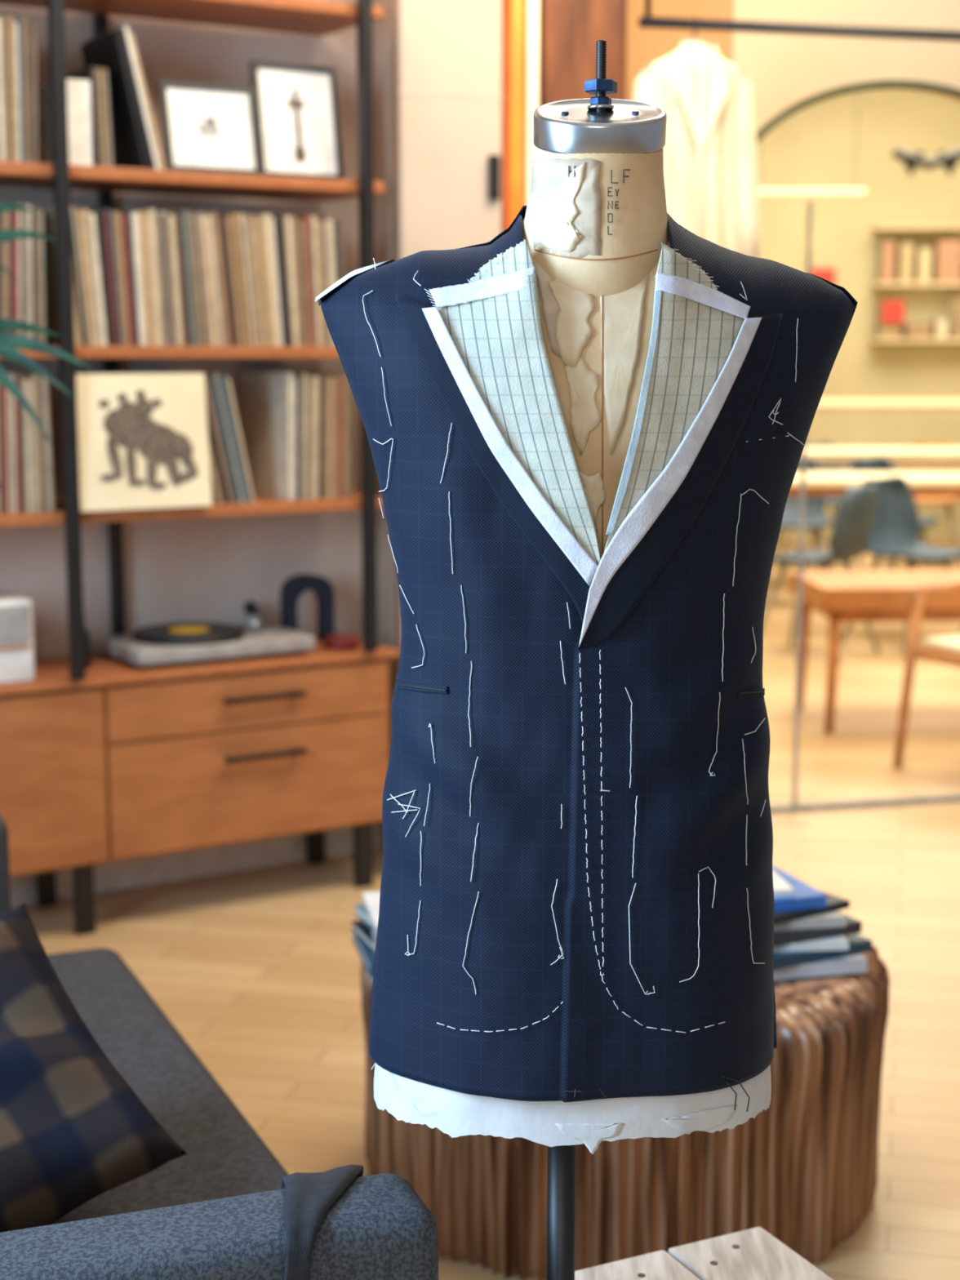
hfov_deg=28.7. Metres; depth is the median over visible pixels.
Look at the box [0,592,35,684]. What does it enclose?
speaker
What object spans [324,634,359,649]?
tin
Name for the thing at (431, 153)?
wall pillar
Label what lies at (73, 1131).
plaid cushion
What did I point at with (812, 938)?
book stack
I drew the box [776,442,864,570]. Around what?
dining chair
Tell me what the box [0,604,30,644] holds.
grille
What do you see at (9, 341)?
potted palm
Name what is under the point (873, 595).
wooden table
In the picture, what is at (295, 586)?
ornament
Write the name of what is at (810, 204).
bar
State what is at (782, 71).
wall
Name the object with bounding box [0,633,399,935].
sideboard
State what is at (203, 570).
wall
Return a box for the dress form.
[371,40,771,1279]
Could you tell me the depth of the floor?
4.46 m
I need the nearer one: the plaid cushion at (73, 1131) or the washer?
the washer
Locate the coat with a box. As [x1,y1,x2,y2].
[633,16,759,257]
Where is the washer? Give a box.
[586,104,613,110]
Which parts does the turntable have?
platter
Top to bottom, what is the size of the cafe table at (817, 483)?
0.750 m
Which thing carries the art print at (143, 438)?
on the shelving unit at (320, 18)
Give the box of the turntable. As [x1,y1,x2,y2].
[96,600,315,669]
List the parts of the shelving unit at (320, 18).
shelf, shelf, shelf, shelf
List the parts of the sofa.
arm, arm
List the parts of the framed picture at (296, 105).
rail, rail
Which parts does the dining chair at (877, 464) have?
leg, leg, leg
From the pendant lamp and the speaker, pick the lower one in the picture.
the speaker
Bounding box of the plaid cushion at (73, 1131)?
[0,902,187,1232]
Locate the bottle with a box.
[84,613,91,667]
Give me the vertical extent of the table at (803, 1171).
0.404 m
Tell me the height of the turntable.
0.112 m
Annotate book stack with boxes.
[351,892,380,977]
[772,865,872,980]
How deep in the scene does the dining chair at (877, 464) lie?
10.61 m
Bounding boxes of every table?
[360,944,889,1279]
[787,569,959,733]
[788,471,959,496]
[806,447,959,466]
[815,399,959,413]
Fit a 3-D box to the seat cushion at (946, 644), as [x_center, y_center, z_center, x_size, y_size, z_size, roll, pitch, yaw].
[1.751,0.023,6.099,0.420,0.030,0.460,-5,10,-28]
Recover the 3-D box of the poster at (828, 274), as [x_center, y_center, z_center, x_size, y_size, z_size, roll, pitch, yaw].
[2.510,-2.629,13.745,0.180,0.180,0.020,0,9,0]
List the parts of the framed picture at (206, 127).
rail, rail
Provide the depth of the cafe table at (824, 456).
10.92 m
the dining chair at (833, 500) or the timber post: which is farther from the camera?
the dining chair at (833, 500)
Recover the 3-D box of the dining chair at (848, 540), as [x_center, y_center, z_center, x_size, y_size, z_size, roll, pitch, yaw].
[1.544,-0.319,8.540,0.496,0.796,0.463,6,11,35]
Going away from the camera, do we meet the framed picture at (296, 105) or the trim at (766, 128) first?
the framed picture at (296, 105)
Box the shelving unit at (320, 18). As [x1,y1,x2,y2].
[0,0,383,679]
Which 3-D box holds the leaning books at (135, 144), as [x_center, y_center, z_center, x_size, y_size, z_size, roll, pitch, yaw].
[-0.836,-1.251,4.386,0.112,0.315,0.230,-5,10,-32]
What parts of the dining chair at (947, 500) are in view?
leg, leg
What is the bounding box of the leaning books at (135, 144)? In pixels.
[80,26,164,169]
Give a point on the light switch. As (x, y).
(494, 160)
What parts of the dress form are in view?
threaded rod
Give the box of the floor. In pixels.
[11,537,959,1279]
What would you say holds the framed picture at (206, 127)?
on the shelving unit at (320, 18)
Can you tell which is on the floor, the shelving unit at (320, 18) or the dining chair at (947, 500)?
the dining chair at (947, 500)
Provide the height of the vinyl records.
1.088 m
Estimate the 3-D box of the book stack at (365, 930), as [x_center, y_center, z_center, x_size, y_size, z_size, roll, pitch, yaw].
[-0.080,0.470,3.045,0.233,0.079,0.227,-2,9,-13]
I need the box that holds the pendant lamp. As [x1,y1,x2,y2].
[758,91,865,193]
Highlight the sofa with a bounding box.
[0,816,438,1279]
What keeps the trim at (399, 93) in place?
attached to the wall pillar
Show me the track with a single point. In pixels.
(947, 797)
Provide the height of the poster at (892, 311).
0.160 m
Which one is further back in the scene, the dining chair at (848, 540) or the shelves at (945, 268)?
the shelves at (945, 268)
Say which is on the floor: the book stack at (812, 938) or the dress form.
the dress form
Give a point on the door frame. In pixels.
(521, 17)
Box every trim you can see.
[398,92,503,97]
[755,80,959,143]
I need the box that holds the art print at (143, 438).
[75,373,212,511]
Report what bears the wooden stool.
on the floor
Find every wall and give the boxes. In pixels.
[0,0,362,659]
[502,0,959,231]
[756,88,959,537]
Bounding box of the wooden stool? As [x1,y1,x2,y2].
[574,1226,833,1279]
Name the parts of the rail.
drop rod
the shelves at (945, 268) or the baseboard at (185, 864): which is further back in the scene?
the shelves at (945, 268)
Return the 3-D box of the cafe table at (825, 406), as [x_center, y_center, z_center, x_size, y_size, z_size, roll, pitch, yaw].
[3.000,-1.116,12.879,3.400,1.050,0.600,0,9,0]
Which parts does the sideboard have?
leg, door, leg, panel, drawer, drawer, handle, handle, leg, leg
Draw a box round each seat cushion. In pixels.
[46,947,288,1224]
[923,635,959,653]
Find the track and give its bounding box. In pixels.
[769,792,959,813]
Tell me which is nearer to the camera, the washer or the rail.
the washer
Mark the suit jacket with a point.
(576, 895)
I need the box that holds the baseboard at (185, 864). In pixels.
[9,822,381,906]
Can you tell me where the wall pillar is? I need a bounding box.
[372,0,502,850]
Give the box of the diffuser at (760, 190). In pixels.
[758,188,865,193]
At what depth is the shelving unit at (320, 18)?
4.44 m
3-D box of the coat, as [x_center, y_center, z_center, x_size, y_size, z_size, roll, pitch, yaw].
[0.548,-1.075,4.809,0.362,1.010,0.134,-1,9,-7]
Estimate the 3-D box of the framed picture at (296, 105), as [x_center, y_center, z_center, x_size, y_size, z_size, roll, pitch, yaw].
[-0.443,-1.256,4.554,0.225,0.274,0.054,-5,10,-32]
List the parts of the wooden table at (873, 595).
leg, leg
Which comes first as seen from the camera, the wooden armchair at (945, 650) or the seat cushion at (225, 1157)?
the seat cushion at (225, 1157)
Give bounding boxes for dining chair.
[763,482,879,666]
[774,456,833,570]
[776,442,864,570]
[840,475,959,656]
[843,456,937,570]
[890,442,959,564]
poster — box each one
[810,268,835,284]
[881,300,904,323]
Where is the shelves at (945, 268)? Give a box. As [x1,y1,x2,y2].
[868,226,959,342]
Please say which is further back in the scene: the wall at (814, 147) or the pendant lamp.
the wall at (814, 147)
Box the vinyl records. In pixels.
[0,15,351,513]
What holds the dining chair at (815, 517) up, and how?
on the floor
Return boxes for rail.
[638,0,959,41]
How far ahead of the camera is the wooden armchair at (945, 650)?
6.20 m
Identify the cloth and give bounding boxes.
[280,1164,363,1279]
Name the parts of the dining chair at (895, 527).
leg, leg, leg, leg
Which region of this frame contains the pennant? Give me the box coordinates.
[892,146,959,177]
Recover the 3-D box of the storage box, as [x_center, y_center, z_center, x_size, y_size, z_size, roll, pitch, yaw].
[-0.963,-1.176,4.311,0.067,0.189,0.220,-5,10,-32]
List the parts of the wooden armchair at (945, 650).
leg, arm, seat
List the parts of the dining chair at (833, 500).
leg, leg, leg, leg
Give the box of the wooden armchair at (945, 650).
[893,580,959,768]
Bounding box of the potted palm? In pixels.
[0,188,94,447]
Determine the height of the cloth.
0.258 m
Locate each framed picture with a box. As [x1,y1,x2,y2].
[157,80,262,175]
[248,60,343,179]
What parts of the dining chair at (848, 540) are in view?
leg, leg, leg, leg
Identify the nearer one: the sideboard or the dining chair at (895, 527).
the sideboard
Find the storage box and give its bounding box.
[37,79,92,165]
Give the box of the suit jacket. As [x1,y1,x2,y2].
[315,205,857,1111]
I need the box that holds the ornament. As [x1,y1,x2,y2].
[280,573,334,641]
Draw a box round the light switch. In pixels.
[488,154,500,199]
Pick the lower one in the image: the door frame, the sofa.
the sofa
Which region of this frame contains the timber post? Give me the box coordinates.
[538,0,626,106]
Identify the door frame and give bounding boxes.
[502,0,538,231]
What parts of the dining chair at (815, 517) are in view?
leg, leg, leg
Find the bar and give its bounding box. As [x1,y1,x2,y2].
[791,201,813,804]

